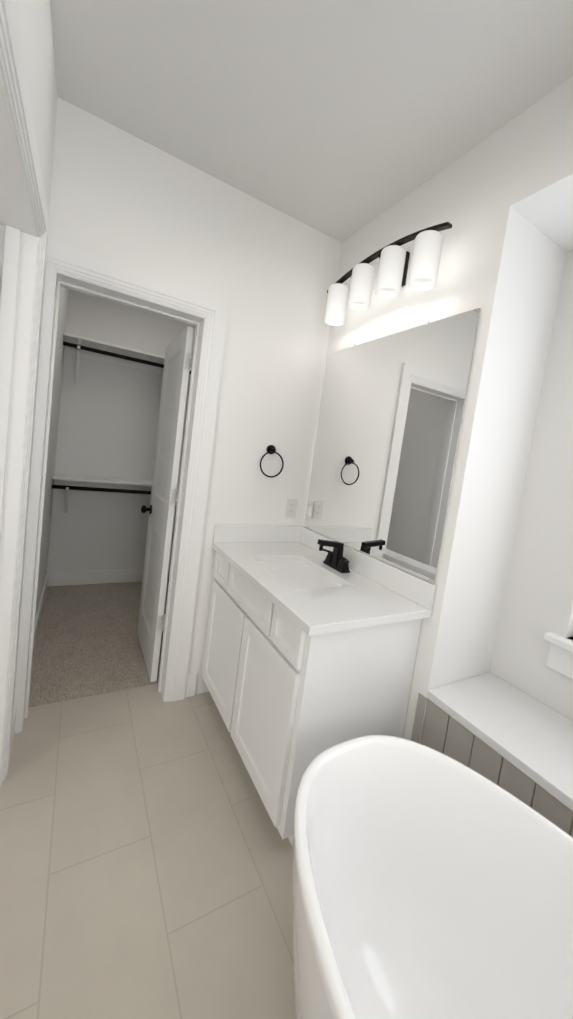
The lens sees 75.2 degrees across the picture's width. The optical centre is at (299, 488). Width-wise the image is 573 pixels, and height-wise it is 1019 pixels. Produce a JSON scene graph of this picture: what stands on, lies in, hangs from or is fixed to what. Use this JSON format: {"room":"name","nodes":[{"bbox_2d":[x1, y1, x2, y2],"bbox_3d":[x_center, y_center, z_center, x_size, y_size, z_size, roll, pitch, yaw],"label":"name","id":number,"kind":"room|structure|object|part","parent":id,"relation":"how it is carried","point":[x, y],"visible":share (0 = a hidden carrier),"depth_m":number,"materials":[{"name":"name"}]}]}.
{"room":"bathroom","nodes":[
{"label":"bathroom","id":0,"kind":"room"},
{"bbox_2d":[14,0,68,617],"bbox_3d":[-0.888,-0.142,1.036,0.125,2.700,5.130,5,5,-31],"label":"wall","id":1,"kind":"structure","parent":0,"point":[34,22],"depth_m":1.26,"materials":[{"name":"white paint"}]},
{"bbox_2d":[0,0,48,785],"bbox_3d":[-0.659,0.203,0.604,0.163,2.150,1.892,5,5,-31],"label":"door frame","id":2,"kind":"structure","parent":1,"relation":"attached to","point":[24,223],"depth_m":1.28,"materials":[{"name":"white paint"}]},
{"bbox_2d":[14,572,49,712],"bbox_3d":[-1.798,0.906,2.549,0.014,0.129,1.679,5,5,-31],"label":"baseboard","id":3,"kind":"structure","parent":1,"relation":"attached to","point":[46,583],"depth_m":2.70,"materials":[{"name":"white paint"}]},
{"bbox_2d":[29,580,168,706],"bbox_3d":[-1.435,1.044,2.903,2.200,0.106,1.875,5,5,-31],"label":"floor","id":4,"kind":"structure","parent":0,"point":[87,643],"depth_m":2.47,"materials":[{"name":"beige carpet"}]},
{"bbox_2d":[47,289,195,571],"bbox_3d":[-1.475,-0.431,3.575,1.673,2.700,0.120,5,5,-31],"label":"wall","id":5,"kind":"structure","parent":0,"point":[108,419],"depth_m":3.35,"materials":[{"name":"white paint"}]},
{"bbox_2d":[49,568,169,585],"bbox_3d":[-1.614,0.842,3.617,1.350,0.129,0.017,5,5,-31],"label":"baseboard","id":6,"kind":"structure","parent":5,"relation":"attached to","point":[65,578],"depth_m":3.45,"materials":[{"name":"white paint"}]},
{"bbox_2d":[52,332,190,515],"bbox_3d":[-1.368,-0.448,3.383,1.404,1.453,0.307,5,5,-31],"label":"system","id":7,"kind":"object","parent":5,"relation":"attached to","point":[79,347],"visible":0.46,"depth_m":3.18,"materials":[{"name":"white paint"}]},
{"bbox_2d":[0,684,296,1018],"bbox_3d":[0.122,1.421,0.897,1.938,0.100,3.215,5,5,-31],"label":"floor","id":8,"kind":"structure","parent":0,"point":[146,849],"depth_m":1.23,"materials":[{"name":"beige tile"}]},
{"bbox_2d":[202,524,435,846],"bbox_3d":[-0.028,0.753,1.784,0.569,1.035,1.027,5,5,-31],"label":"bathroom vanity","id":9,"kind":"object","parent":8,"relation":"on","point":[311,643],"visible":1,"depth_m":1.46,"materials":[{"name":"white paint"}]},
{"bbox_2d":[212,524,435,635],"bbox_3d":[0.026,0.348,1.751,0.569,0.130,1.027,5,5,-31],"label":"countertop","id":10,"kind":"structure","parent":9,"relation":"on","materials":[{"name":"stone"}]},
{"bbox_2d":[317,539,350,573],"bbox_3d":[0.151,0.321,1.833,0.150,0.143,0.225,5,5,-31],"label":"faucet","id":11,"kind":"object","parent":10,"relation":"on","point":[334,563],"depth_m":1.83,"materials":[{"name":"black metal"}]},
{"bbox_2d":[292,735,572,1018],"bbox_3d":[0.521,1.164,0.419,0.740,0.589,1.700,5,5,-31],"label":"bathtub","id":12,"kind":"object","parent":8,"relation":"on","point":[429,883],"visible":1,"depth_m":0.97,"materials":[{"name":"white ceramic"}]},
{"bbox_2d":[48,97,340,693],"bbox_3d":[-0.573,-0.181,2.014,1.408,2.700,0.160,5,5,-31],"label":"wall","id":13,"kind":"structure","parent":0,"point":[268,273],"depth_m":1.98,"materials":[{"name":"white paint"}]},
{"bbox_2d":[14,240,228,733],"bbox_3d":[-0.880,0.068,1.874,0.771,2.150,0.198,5,5,-31],"label":"door frame","id":14,"kind":"structure","parent":13,"relation":"attached to","point":[206,315],"depth_m":1.82,"materials":[{"name":"white paint"}]},
{"bbox_2d":[137,326,193,681],"bbox_3d":[-0.868,0.084,2.342,0.167,2.020,0.627,5,5,-31],"label":"closet door","id":15,"kind":"structure","parent":13,"relation":"in","point":[175,380],"depth_m":2.22,"materials":[{"name":"white paint"}]},
{"bbox_3d":[-1.011,0.139,2.574,0.167,0.062,0.102,5,5,-31],"label":"knob","id":16,"kind":"part","parent":15,"relation":"part of","materials":[{"name":"black metal"}]},
{"bbox_2d":[187,673,196,679],"bbox_3d":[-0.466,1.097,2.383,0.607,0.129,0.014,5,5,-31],"label":"baseboard","id":17,"kind":"structure","parent":13,"relation":"attached to","point":[193,675],"depth_m":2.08,"materials":[{"name":"white paint"}]},
{"bbox_2d":[260,445,283,477],"bbox_3d":[-0.163,-0.159,2.133,0.151,0.186,0.050,5,5,-31],"label":"towel ring","id":18,"kind":"object","parent":13,"relation":"attached to","point":[271,449],"visible":0.92,"depth_m":2.13,"materials":[{"name":"black metal"}]},
{"bbox_2d":[285,499,296,517],"bbox_3d":[-0.051,0.120,2.268,0.072,0.116,0.006,5,5,-31],"label":"electrical outlet","id":19,"kind":"object","parent":13,"relation":"attached to","point":[291,506],"visible":1,"depth_m":2.27,"materials":[{"name":"white plastic"}]},
{"bbox_2d":[50,0,572,242],"bbox_3d":[-0.888,-1.503,0.239,5.450,0.120,6.400,5,5,-31],"label":"ceiling","id":20,"kind":"structure","parent":0,"point":[341,121],"depth_m":1.29,"materials":[{"name":"white paint"}]},
{"bbox_2d":[303,110,565,742],"bbox_3d":[0.530,-0.038,2.056,0.545,2.700,1.228,5,5,-31],"label":"wall","id":21,"kind":"structure","parent":0,"point":[502,262],"depth_m":1.47,"materials":[{"name":"white paint"}]},
{"bbox_2d":[308,506,311,516],"bbox_3d":[0.067,0.136,2.265,0.009,0.116,0.072,5,5,-31],"label":"outlet","id":22,"kind":"object","parent":21,"relation":"attached to","point":[310,511],"visible":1,"depth_m":2.26,"materials":[{"name":"white plastic"}]},
{"bbox_2d":[324,222,451,325],"bbox_3d":[0.379,-0.974,1.734,0.173,0.258,0.790,5,5,-31],"label":"sconce","id":23,"kind":"object","parent":21,"relation":"attached to","point":[394,261],"visible":1,"depth_m":1.60,"materials":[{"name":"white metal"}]},
{"bbox_2d":[304,307,480,583],"bbox_3d":[0.348,-0.224,1.842,0.008,1.066,1.001,5,5,-31],"label":"frameless mirror","id":24,"kind":"object","parent":21,"relation":"attached to","point":[389,427],"visible":1,"depth_m":1.69,"materials":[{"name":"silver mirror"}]},
{"bbox_2d":[490,250,572,720],"bbox_3d":[1.504,0.197,0.786,0.140,2.700,1.982,5,5,-31],"label":"wall","id":25,"kind":"structure","parent":0,"point":[537,603],"depth_m":1.51,"materials":[{"name":"white paint"}]},
{"bbox_2d":[544,632,572,678],"bbox_3d":[1.312,0.717,0.902,0.095,0.133,1.330,5,5,-31],"label":"trim","id":26,"kind":"structure","parent":25,"relation":"attached to","point":[560,658],"depth_m":1.41,"materials":[{"name":"white paint"}]},
{"bbox_2d":[510,76,572,251],"bbox_3d":[1.427,-0.999,0.549,0.405,0.318,1.982,5,5,-31],"label":"wall","id":27,"kind":"structure","parent":0,"point":[542,197],"depth_m":1.24,"materials":[{"name":"white paint"}]},
{"bbox_3d":[1.137,1.239,0.739,0.387,0.552,1.982,5,5,-31],"label":"wall","id":28,"kind":"structure","parent":0,"visible":0},
{"bbox_2d":[411,693,572,836],"bbox_3d":[0.952,1.222,0.651,0.021,0.551,2.017,5,5,-31],"label":"paneling","id":29,"kind":"structure","parent":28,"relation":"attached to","point":[444,732],"depth_m":1.26,"materials":[{"name":"grey wood"}]},
{"bbox_2d":[427,672,572,810],"bbox_3d":[1.166,0.950,0.710,0.408,0.032,1.980,5,5,-31],"label":"ledge","id":30,"kind":"object","parent":28,"relation":"on","point":[530,737],"visible":1,"depth_m":1.31,"materials":[{"name":"stone"}]}
]}

